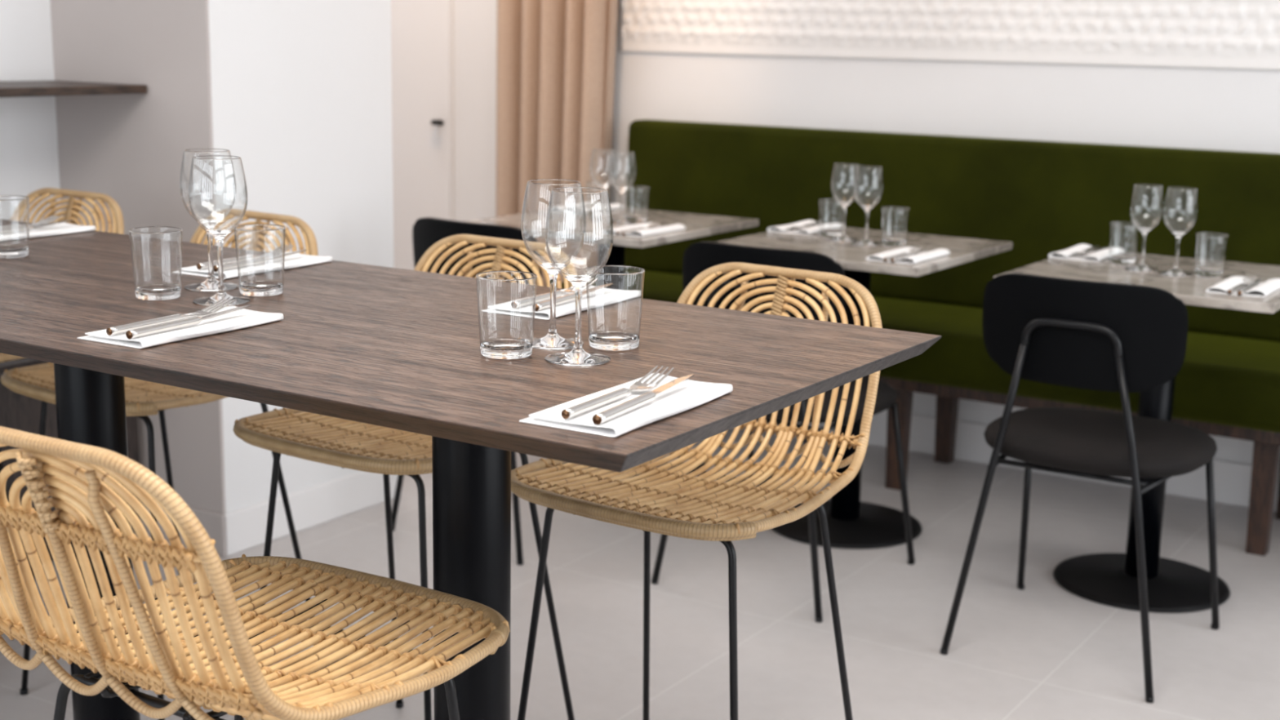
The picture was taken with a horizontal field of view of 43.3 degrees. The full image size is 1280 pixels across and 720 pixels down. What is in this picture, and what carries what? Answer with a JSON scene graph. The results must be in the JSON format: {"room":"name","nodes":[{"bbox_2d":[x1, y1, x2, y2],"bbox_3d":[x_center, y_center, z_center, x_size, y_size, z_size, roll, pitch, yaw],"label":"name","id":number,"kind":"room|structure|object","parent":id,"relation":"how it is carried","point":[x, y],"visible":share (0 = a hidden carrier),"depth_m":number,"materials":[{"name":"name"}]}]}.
{"room":"restaurant dining room","nodes":[
{"label":"restaurant dining room","id":0,"kind":"room"},
{"bbox_2d":[0,0,61,222],"bbox_3d":[-2.891,-0.639,1.850,0.150,2.950,5.130,8,14,32],"label":"wall","id":1,"kind":"structure","parent":0,"point":[29,157],"depth_m":3.93,"materials":[{"name":"white paint"}]},
{"bbox_2d":[0,80,146,97],"bbox_3d":[-2.065,-0.439,2.741,0.340,0.020,2.800,8,14,32],"label":"wall shelf","id":2,"kind":"object","parent":1,"relation":"attached to","point":[46,87],"visible":1,"depth_m":3.67,"materials":[{"name":"brown wood"}]},
{"bbox_2d":[49,0,225,514],"bbox_3d":[-1.213,-1.003,3.781,0.546,2.950,0.008,8,14,32],"label":"wall","id":3,"kind":"structure","parent":0,"point":[128,148],"depth_m":3.87,"materials":[{"name":"grey paint"}]},
{"bbox_2d":[131,501,226,556],"bbox_3d":[-1.239,0.393,4.055,0.560,0.105,0.012,8,14,32],"label":"baseboard","id":4,"kind":"structure","parent":3,"relation":"attached to","point":[214,523],"depth_m":3.92,"materials":[{"name":"grey paint"}]},
{"bbox_2d":[208,0,393,514],"bbox_3d":[-1.795,-1.164,4.512,2.338,2.950,0.620,8,14,32],"label":"wall pillar","id":5,"kind":"structure","parent":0,"point":[301,90],"depth_m":3.98,"materials":[{"name":"white paint"}]},
{"bbox_2d":[223,471,402,555],"bbox_3d":[-0.835,0.376,4.176,0.012,0.105,0.650,8,14,32],"label":"baseboard","id":6,"kind":"structure","parent":5,"relation":"attached to","point":[246,527],"depth_m":4.14,"materials":[{"name":"white paint"}]},
{"bbox_2d":[0,426,1279,719],"bbox_3d":[-0.535,0.984,1.799,7.850,0.120,7.380,8,14,32],"label":"floor","id":7,"kind":"structure","parent":0,"point":[1042,651],"depth_m":3.60,"materials":[{"name":"tile"}]},
{"bbox_2d":[0,187,124,502],"bbox_3d":[-1.355,0.119,3.364,0.443,0.913,0.507,9,14,33],"label":"rattan stool","id":8,"kind":"object","parent":7,"relation":"on","point":[74,205],"visible":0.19,"depth_m":3.46,"materials":[{"name":"wicker"}]},
{"bbox_2d":[0,358,141,566],"bbox_3d":[-1.948,0.360,3.162,0.271,0.500,2.200,8,14,32],"label":"wall","id":9,"kind":"structure","parent":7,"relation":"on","point":[18,411],"depth_m":3.71,"materials":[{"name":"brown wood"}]},
{"bbox_2d":[0,208,318,719],"bbox_3d":[-0.886,0.195,3.041,0.443,0.913,0.507,10,14,36],"label":"rattan stool","id":10,"kind":"object","parent":7,"relation":"on","point":[144,398],"visible":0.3,"depth_m":3.02,"materials":[{"name":"wicker"}]},
{"bbox_2d":[0,426,510,719],"bbox_3d":[-0.425,0.474,1.722,0.443,0.913,0.507,8,14,31],"label":"rattan stool","id":11,"kind":"object","parent":7,"relation":"on","point":[214,664],"visible":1,"depth_m":1.53,"materials":[{"name":"wicker"}]},
{"bbox_2d":[233,234,577,719],"bbox_3d":[-0.381,0.271,2.715,0.443,0.913,0.507,9,14,34],"label":"rattan stool","id":12,"kind":"object","parent":7,"relation":"on","point":[343,443],"visible":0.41,"depth_m":2.65,"materials":[{"name":"wicker"}]},
{"bbox_2d":[391,217,542,564],"bbox_3d":[-0.314,0.032,4.141,0.464,0.814,0.506,9,14,35],"label":"dining chair","id":13,"kind":"object","parent":7,"relation":"on","point":[426,231],"visible":0.25,"depth_m":3.90,"materials":[{"name":"black metal"}]},
{"bbox_2d":[0,218,942,719],"bbox_3d":[-0.831,0.319,2.475,2.400,0.900,0.734,8,14,32],"label":"dining table","id":14,"kind":"object","parent":7,"relation":"on","point":[393,348],"visible":0.85,"depth_m":2.00,"materials":[{"name":"brown wood"}]},
{"bbox_2d":[0,195,29,258],"bbox_3d":[-1.011,-0.212,2.573,0.070,0.094,0.070,3,12,8],"label":"water tumbler","id":15,"kind":"object","parent":14,"relation":"on","point":[9,251],"visible":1,"depth_m":2.57,"materials":[{"name":"clear glass"}]},
{"bbox_2d":[0,222,95,241],"bbox_3d":[-1.085,-0.227,2.844,0.117,0.009,0.250,8,13,30],"label":"napkin","id":16,"kind":"object","parent":14,"relation":"on","point":[64,228],"visible":0.84,"depth_m":2.85,"materials":[{"name":"white paper"}]},
{"bbox_2d":[0,215,61,228],"bbox_3d":[-1.103,-0.236,2.830,0.024,0.017,0.200,7,13,28],"label":"fork","id":17,"kind":"object","parent":16,"relation":"on","point":[52,218],"visible":0.72,"depth_m":2.88,"materials":[{"name":"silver metal"}]},
{"bbox_2d":[0,219,72,234],"bbox_3d":[-1.075,-0.231,2.817,0.014,0.010,0.214,6,13,24],"label":"knife","id":18,"kind":"object","parent":16,"relation":"on","point":[23,228],"visible":0.87,"depth_m":2.80,"materials":[{"name":"silver metal"}]},
{"bbox_2d":[128,226,182,300],"bbox_3d":[-0.664,-0.133,2.216,0.070,0.094,0.070,-4,13,-24],"label":"water tumbler","id":19,"kind":"object","parent":14,"relation":"on","point":[152,291],"visible":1,"depth_m":2.21,"materials":[{"name":"clear glass"}]},
{"bbox_2d":[76,305,283,348],"bbox_3d":[-0.560,-0.044,2.002,0.117,0.009,0.250,8,13,30],"label":"napkin","id":20,"kind":"object","parent":14,"relation":"on","point":[242,318],"visible":0.69,"depth_m":1.96,"materials":[{"name":"white fabric"}]},
{"bbox_2d":[106,297,235,335],"bbox_3d":[-0.578,-0.054,1.988,0.024,0.017,0.200,7,13,28],"label":"fork","id":21,"kind":"object","parent":20,"relation":"on","point":[214,308],"visible":0.9,"depth_m":1.98,"materials":[{"name":"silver metal"}]},
{"bbox_2d":[125,304,251,339],"bbox_3d":[-0.550,-0.048,1.975,0.014,0.010,0.214,6,13,24],"label":"knife","id":22,"kind":"object","parent":20,"relation":"on","point":[131,334],"visible":1,"depth_m":1.94,"materials":[{"name":"silver metal"}]},
{"bbox_2d":[179,148,239,291],"bbox_3d":[-0.614,-0.201,2.298,0.078,0.196,0.078,8,14,32],"label":"wine glass","id":23,"kind":"object","parent":14,"relation":"on","point":[211,284],"visible":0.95,"depth_m":2.30,"materials":[{"name":"clear glass"}]},
{"bbox_2d":[188,155,250,306],"bbox_3d":[-0.570,-0.176,2.182,0.078,0.196,0.078,8,14,32],"label":"wine glass","id":24,"kind":"object","parent":14,"relation":"on","point":[219,235],"visible":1,"depth_m":2.19,"materials":[{"name":"clear glass"}]},
{"bbox_2d":[173,251,332,279],"bbox_3d":[-0.596,-0.151,2.520,0.117,0.009,0.250,8,13,30],"label":"napkin","id":25,"kind":"object","parent":14,"relation":"on","point":[297,260],"visible":0.72,"depth_m":2.48,"materials":[{"name":"white fabric"}]},
{"bbox_2d":[196,244,293,269],"bbox_3d":[-0.614,-0.161,2.505,0.024,0.017,0.200,7,13,28],"label":"fork","id":26,"kind":"object","parent":25,"relation":"on","point":[274,252],"visible":0.77,"depth_m":2.50,"materials":[{"name":"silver metal"}]},
{"bbox_2d":[213,248,306,271],"bbox_3d":[-0.585,-0.155,2.492,0.014,0.010,0.214,6,13,24],"label":"knife","id":27,"kind":"object","parent":25,"relation":"on","point":[226,266],"visible":0.99,"depth_m":2.46,"materials":[{"name":"silver metal"}]},
{"bbox_2d":[233,224,285,296],"bbox_3d":[-0.533,-0.140,2.265,0.070,0.094,0.070,10,14,36],"label":"water tumbler","id":28,"kind":"object","parent":14,"relation":"on","point":[251,287],"visible":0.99,"depth_m":2.25,"materials":[{"name":"clear glass"}]},
{"bbox_2d":[475,271,537,359],"bbox_3d":[-0.155,-0.052,1.872,0.070,0.094,0.070,8,14,32],"label":"water tumbler","id":29,"kind":"object","parent":14,"relation":"on","point":[501,348],"visible":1,"depth_m":1.86,"materials":[{"name":"clear glass"}]},
{"bbox_2d":[520,179,586,349],"bbox_3d":[-0.104,-0.116,1.932,0.078,0.196,0.078,8,14,32],"label":"wine glass","id":30,"kind":"object","parent":14,"relation":"on","point":[552,340],"visible":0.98,"depth_m":1.94,"materials":[{"name":"clear glass"}]},
{"bbox_2d":[480,285,641,319],"bbox_3d":[-0.100,-0.083,2.238,0.117,0.009,0.250,8,13,30],"label":"napkin","id":31,"kind":"object","parent":14,"relation":"on","point":[604,296],"visible":0.59,"depth_m":2.18,"materials":[{"name":"white fabric"}]},
{"bbox_2d":[511,277,597,308],"bbox_3d":[-0.118,-0.093,2.224,0.024,0.017,0.200,7,13,28],"label":"fork","id":32,"kind":"object","parent":31,"relation":"on","point":[526,301],"visible":0.7,"depth_m":2.19,"materials":[{"name":"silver metal"}]},
{"bbox_2d":[532,282,613,311],"bbox_3d":[-0.090,-0.087,2.211,0.014,0.010,0.214,6,13,24],"label":"knife","id":33,"kind":"object","parent":31,"relation":"on","point":[571,297],"visible":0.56,"depth_m":2.18,"materials":[{"name":"silver metal"}]},
{"bbox_2d":[544,186,613,366],"bbox_3d":[-0.070,-0.096,1.841,0.078,0.196,0.078,8,14,32],"label":"wine glass","id":34,"kind":"object","parent":14,"relation":"on","point":[577,357],"visible":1,"depth_m":1.84,"materials":[{"name":"clear glass"}]},
{"bbox_2d":[586,265,644,351],"bbox_3d":[-0.030,-0.062,1.933,0.070,0.094,0.070,2,12,4],"label":"water tumbler","id":35,"kind":"object","parent":14,"relation":"on","point":[603,340],"visible":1,"depth_m":1.92,"materials":[{"name":"clear glass"}]},
{"bbox_2d":[519,373,733,437],"bbox_3d":[-0.004,0.042,1.638,0.117,0.009,0.250,8,13,30],"label":"napkin","id":36,"kind":"object","parent":14,"relation":"on","point":[689,394],"visible":0.83,"depth_m":1.59,"materials":[{"name":"white fabric"}]},
{"bbox_2d":[560,365,673,419],"bbox_3d":[-0.022,0.032,1.623,0.024,0.017,0.200,7,13,28],"label":"fork","id":37,"kind":"object","parent":36,"relation":"on","point":[587,406],"visible":1,"depth_m":1.61,"materials":[{"name":"silver metal"}]},
{"bbox_2d":[591,373,693,425],"bbox_3d":[0.006,0.038,1.610,0.014,0.010,0.214,6,13,24],"label":"knife","id":38,"kind":"object","parent":36,"relation":"on","point":[597,419],"visible":1,"depth_m":1.58,"materials":[{"name":"silver metal"}]},
{"bbox_2d":[463,207,759,472],"bbox_3d":[-0.086,-0.023,4.587,0.600,0.750,0.620,8,14,32],"label":"marble table","id":39,"kind":"object","parent":7,"relation":"on","point":[561,225],"visible":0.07,"depth_m":4.48,"materials":[{"name":"grey stone"}]},
{"bbox_2d":[548,200,624,213],"bbox_3d":[-0.156,-0.453,4.768,0.122,0.014,0.223,8,14,32],"label":"napkin","id":40,"kind":"object","parent":39,"relation":"on","point":[560,208],"visible":0.85,"depth_m":4.73,"materials":[{"name":"white paper"}]},
{"bbox_2d":[564,202,607,208],"bbox_3d":[-0.158,-0.455,4.780,0.015,0.010,0.214,8,14,32],"label":"knife","id":41,"kind":"object","parent":40,"relation":"on","point":[584,206],"visible":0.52,"depth_m":4.79,"materials":[{"name":"silver metal"}]},
{"bbox_2d":[570,203,612,208],"bbox_3d":[-0.140,-0.456,4.772,0.024,0.017,0.200,8,14,32],"label":"fork","id":42,"kind":"object","parent":40,"relation":"on","point":[574,206],"visible":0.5,"depth_m":4.74,"materials":[{"name":"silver metal"}]},
{"bbox_2d":[586,181,611,216],"bbox_3d":[-0.119,-0.463,4.626,0.070,0.094,0.070,4,12,16],"label":"water tumbler","id":43,"kind":"object","parent":39,"relation":"on","point":[596,212],"visible":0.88,"depth_m":4.62,"materials":[{"name":"clear glass"}]},
{"bbox_2d":[589,148,617,222],"bbox_3d":[-0.102,-0.488,4.495,0.078,0.196,0.078,8,14,32],"label":"wine glass","id":44,"kind":"object","parent":39,"relation":"on","point":[602,218],"visible":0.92,"depth_m":4.50,"materials":[{"name":"clear glass"}]},
{"bbox_2d":[608,151,636,225],"bbox_3d":[-0.049,-0.472,4.422,0.078,0.196,0.078,8,14,32],"label":"wine glass","id":45,"kind":"object","parent":39,"relation":"on","point":[621,221],"visible":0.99,"depth_m":4.42,"materials":[{"name":"clear glass"}]},
{"bbox_2d":[623,186,648,222],"bbox_3d":[-0.010,-0.436,4.506,0.070,0.094,0.070,12,16,44],"label":"water tumbler","id":46,"kind":"object","parent":39,"relation":"on","point":[632,217],"visible":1,"depth_m":4.50,"materials":[{"name":"clear glass"}]},
{"bbox_2d":[602,222,685,236],"bbox_3d":[0.011,-0.348,4.273,0.122,0.014,0.223,8,14,32],"label":"napkin","id":47,"kind":"object","parent":39,"relation":"on","point":[642,233],"visible":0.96,"depth_m":4.24,"materials":[{"name":"white paper"}]},
{"bbox_2d":[616,221,662,235],"bbox_3d":[-0.004,-0.350,4.268,0.024,0.017,0.200,8,14,32],"label":"fork","id":48,"kind":"object","parent":47,"relation":"on","point":[620,232],"visible":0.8,"depth_m":4.26,"materials":[{"name":"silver metal"}]},
{"bbox_2d":[622,224,667,235],"bbox_3d":[0.013,-0.345,4.261,0.015,0.010,0.214,8,14,32],"label":"knife","id":49,"kind":"object","parent":47,"relation":"on","point":[624,233],"visible":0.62,"depth_m":4.21,"materials":[{"name":"silver metal"}]},
{"bbox_2d":[511,262,882,719],"bbox_3d":[0.084,0.339,2.432,0.443,0.913,0.507,9,14,34],"label":"rattan stool","id":50,"kind":"object","parent":7,"relation":"on","point":[660,496],"visible":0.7,"depth_m":2.40,"materials":[{"name":"wicker"}]},
{"bbox_2d":[651,241,915,622],"bbox_3d":[0.355,0.116,3.797,0.464,0.814,0.506,8,14,32],"label":"dining chair","id":51,"kind":"object","parent":7,"relation":"on","point":[700,256],"visible":0.28,"depth_m":3.58,"materials":[{"name":"black metal"}]},
{"bbox_2d":[715,226,1012,549],"bbox_3d":[0.548,0.070,4.189,0.600,0.750,0.620,8,14,32],"label":"marble table","id":52,"kind":"object","parent":7,"relation":"on","point":[852,523],"visible":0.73,"depth_m":4.14,"materials":[{"name":"white stone"}]},
{"bbox_2d":[767,219,842,235],"bbox_3d":[0.453,-0.362,4.386,0.122,0.014,0.223,8,14,32],"label":"napkin","id":53,"kind":"object","parent":52,"relation":"on","point":[781,228],"visible":0.9,"depth_m":4.35,"materials":[{"name":"white fabric"}]},
{"bbox_2d":[786,221,823,228],"bbox_3d":[0.452,-0.364,4.398,0.015,0.010,0.214,8,14,32],"label":"knife","id":54,"kind":"object","parent":53,"relation":"on","point":[803,226],"visible":0.77,"depth_m":4.41,"materials":[{"name":"silver metal"}]},
{"bbox_2d":[791,222,830,229],"bbox_3d":[0.469,-0.365,4.390,0.024,0.017,0.200,8,14,32],"label":"fork","id":55,"kind":"object","parent":53,"relation":"on","point":[795,227],"visible":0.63,"depth_m":4.38,"materials":[{"name":"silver metal"}]},
{"bbox_2d":[818,198,845,236],"bbox_3d":[0.506,-0.376,4.258,0.070,0.094,0.070,-2,12,-16],"label":"water tumbler","id":56,"kind":"object","parent":52,"relation":"on","point":[823,232],"visible":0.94,"depth_m":4.25,"materials":[{"name":"clear glass"}]},
{"bbox_2d":[828,163,860,241],"bbox_3d":[0.529,-0.408,4.164,0.078,0.196,0.078,8,14,32],"label":"wine glass","id":57,"kind":"object","parent":52,"relation":"on","point":[842,237],"visible":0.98,"depth_m":4.17,"materials":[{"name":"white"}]},
{"bbox_2d":[850,165,884,245],"bbox_3d":[0.578,-0.393,4.094,0.078,0.196,0.078,8,14,32],"label":"wine glass","id":58,"kind":"object","parent":52,"relation":"on","point":[865,242],"visible":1,"depth_m":4.09,"materials":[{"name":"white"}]},
{"bbox_2d":[881,206,909,245],"bbox_3d":[0.647,-0.340,4.099,0.070,0.094,0.070,4,12,12],"label":"water tumbler","id":59,"kind":"object","parent":52,"relation":"on","point":[885,241],"visible":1,"depth_m":4.09,"materials":[{"name":"clear glass"}]},
{"bbox_2d":[866,246,950,264],"bbox_3d":[0.646,-0.254,3.875,0.122,0.014,0.223,8,14,32],"label":"napkin","id":60,"kind":"object","parent":52,"relation":"on","point":[922,256],"visible":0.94,"depth_m":3.84,"materials":[{"name":"white fabric"}]},
{"bbox_2d":[883,245,923,261],"bbox_3d":[0.630,-0.256,3.870,0.024,0.017,0.200,8,14,32],"label":"fork","id":61,"kind":"object","parent":60,"relation":"on","point":[888,258],"visible":0.84,"depth_m":3.86,"materials":[{"name":"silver metal"}]},
{"bbox_2d":[890,248,928,262],"bbox_3d":[0.648,-0.251,3.863,0.015,0.010,0.214,8,14,32],"label":"knife","id":62,"kind":"object","parent":60,"relation":"on","point":[895,259],"visible":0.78,"depth_m":3.83,"materials":[{"name":"silver metal"}]},
{"bbox_2d":[555,119,1279,555],"bbox_3d":[1.552,-0.021,4.146,4.065,0.985,0.584,8,14,32],"label":"upholstered bench","id":63,"kind":"object","parent":7,"relation":"on","point":[1042,197],"visible":0.61,"depth_m":4.56,"materials":[{"name":"green fabric"}]},
{"bbox_2d":[555,268,1279,432],"bbox_3d":[1.526,0.051,4.123,4.065,0.148,0.495,8,14,32],"label":"seat cushion","id":64,"kind":"object","parent":63,"relation":"on","point":[1226,378],"depth_m":4.22,"materials":[{"name":"green fabric"}]},
{"bbox_2d":[939,273,1219,702],"bbox_3d":[0.961,0.209,3.400,0.464,0.814,0.506,8,14,32],"label":"dining chair","id":65,"kind":"object","parent":7,"relation":"on","point":[1123,339],"visible":1,"depth_m":3.21,"materials":[{"name":"grey fabric"}]},
{"bbox_2d":[993,252,1279,613],"bbox_3d":[1.204,0.167,3.778,0.600,0.750,0.620,8,14,32],"label":"marble table","id":66,"kind":"object","parent":7,"relation":"on","point":[1108,579],"visible":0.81,"depth_m":3.77,"materials":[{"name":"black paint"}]},
{"bbox_2d":[1048,244,1124,262],"bbox_3d":[1.105,-0.266,3.978,0.122,0.014,0.223,8,14,32],"label":"napkin","id":67,"kind":"object","parent":66,"relation":"on","point":[1101,255],"visible":0.95,"depth_m":3.94,"materials":[{"name":"white fabric"}]},
{"bbox_2d":[1070,245,1099,254],"bbox_3d":[1.103,-0.268,3.989,0.015,0.010,0.214,8,14,32],"label":"knife","id":68,"kind":"object","parent":67,"relation":"on","point":[1088,250],"visible":0.72,"depth_m":4.00,"materials":[{"name":"silver metal"}]},
{"bbox_2d":[1076,246,1107,255],"bbox_3d":[1.121,-0.269,3.981,0.024,0.017,0.200,8,14,32],"label":"fork","id":69,"kind":"object","parent":67,"relation":"on","point":[1104,247],"visible":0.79,"depth_m":3.97,"materials":[{"name":"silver metal"}]},
{"bbox_2d":[1109,222,1140,264],"bbox_3d":[1.156,-0.280,3.851,0.070,0.094,0.070,11,15,40],"label":"water tumbler","id":70,"kind":"object","parent":66,"relation":"on","point":[1116,259],"visible":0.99,"depth_m":3.84,"materials":[{"name":"clear glass"}]},
{"bbox_2d":[1124,183,1164,271],"bbox_3d":[1.169,-0.306,3.728,0.078,0.196,0.078,8,14,32],"label":"wine glass","id":71,"kind":"object","parent":66,"relation":"on","point":[1141,267],"visible":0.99,"depth_m":3.73,"materials":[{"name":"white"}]},
{"bbox_2d":[1158,186,1199,275],"bbox_3d":[1.228,-0.293,3.670,0.078,0.196,0.078,8,14,32],"label":"wine glass","id":72,"kind":"object","parent":66,"relation":"on","point":[1175,271],"visible":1,"depth_m":3.67,"materials":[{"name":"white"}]},
{"bbox_2d":[1195,231,1228,276],"bbox_3d":[1.300,-0.240,3.673,0.070,0.094,0.070,-3,12,-20],"label":"water tumbler","id":73,"kind":"object","parent":66,"relation":"on","point":[1201,271],"visible":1,"depth_m":3.66,"materials":[{"name":"clear glass"}]},
{"bbox_2d":[1205,275,1279,297],"bbox_3d":[1.314,-0.161,3.486,0.122,0.014,0.223,8,14,32],"label":"napkin","id":74,"kind":"object","parent":66,"relation":"on","point":[1261,289],"visible":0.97,"depth_m":3.44,"materials":[{"name":"white fabric"}]},
{"bbox_2d":[1226,275,1256,293],"bbox_3d":[1.298,-0.163,3.481,0.024,0.017,0.200,8,14,32],"label":"fork","id":75,"kind":"object","parent":74,"relation":"on","point":[1240,286],"visible":0.99,"depth_m":3.48,"materials":[{"name":"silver metal"}]},
{"bbox_2d":[1236,278,1262,295],"bbox_3d":[1.315,-0.158,3.474,0.015,0.010,0.214,8,14,32],"label":"knife","id":76,"kind":"object","parent":74,"relation":"on","point":[1254,283],"visible":0.92,"depth_m":3.44,"materials":[{"name":"silver metal"}]},
{"bbox_2d":[453,0,1279,468],"bbox_3d":[1.450,-1.094,4.476,7.850,2.950,0.150,8,14,32],"label":"wall","id":77,"kind":"structure","parent":0,"point":[1238,110],"depth_m":4.89,"materials":[{"name":"white paint"}]},
{"bbox_2d":[391,0,450,270],"bbox_3d":[-1.101,-1.181,6.005,0.967,2.390,0.056,8,14,32],"label":"door","id":78,"kind":"structure","parent":77,"relation":"in","point":[420,28],"depth_m":5.89,"materials":[{"name":"white paint"}]},
{"bbox_2d":[449,0,453,220],"bbox_3d":[-0.674,-1.119,5.766,0.010,2.400,0.010,8,14,32],"label":"trim","id":79,"kind":"structure","parent":77,"relation":"attached to","point":[451,60],"depth_m":5.80,"materials":[{"name":"white paint"}]},
{"bbox_2d":[495,0,617,286],"bbox_3d":[-0.257,-1.220,5.375,0.700,2.732,0.174,8,14,32],"label":"curtain","id":80,"kind":"object","parent":77,"relation":"hanging from","point":[556,59],"visible":0.53,"depth_m":5.40,"materials":[{"name":"beige fabric"}]},
{"bbox_2d":[619,0,1279,71],"bbox_3d":[2.240,-1.105,3.854,5.472,0.852,0.015,8,14,32],"label":"wall panel","id":81,"kind":"object","parent":77,"relation":"attached to","point":[1216,34],"visible":1,"depth_m":4.71,"materials":[{"name":"white paint"}]},
{"bbox_2d":[767,408,1279,511],"bbox_3d":[2.262,0.434,4.139,5.450,0.122,0.014,8,14,32],"label":"baseboard","id":82,"kind":"structure","parent":77,"relation":"attached to","point":[1232,480],"depth_m":4.84,"materials":[{"name":"white paint"}]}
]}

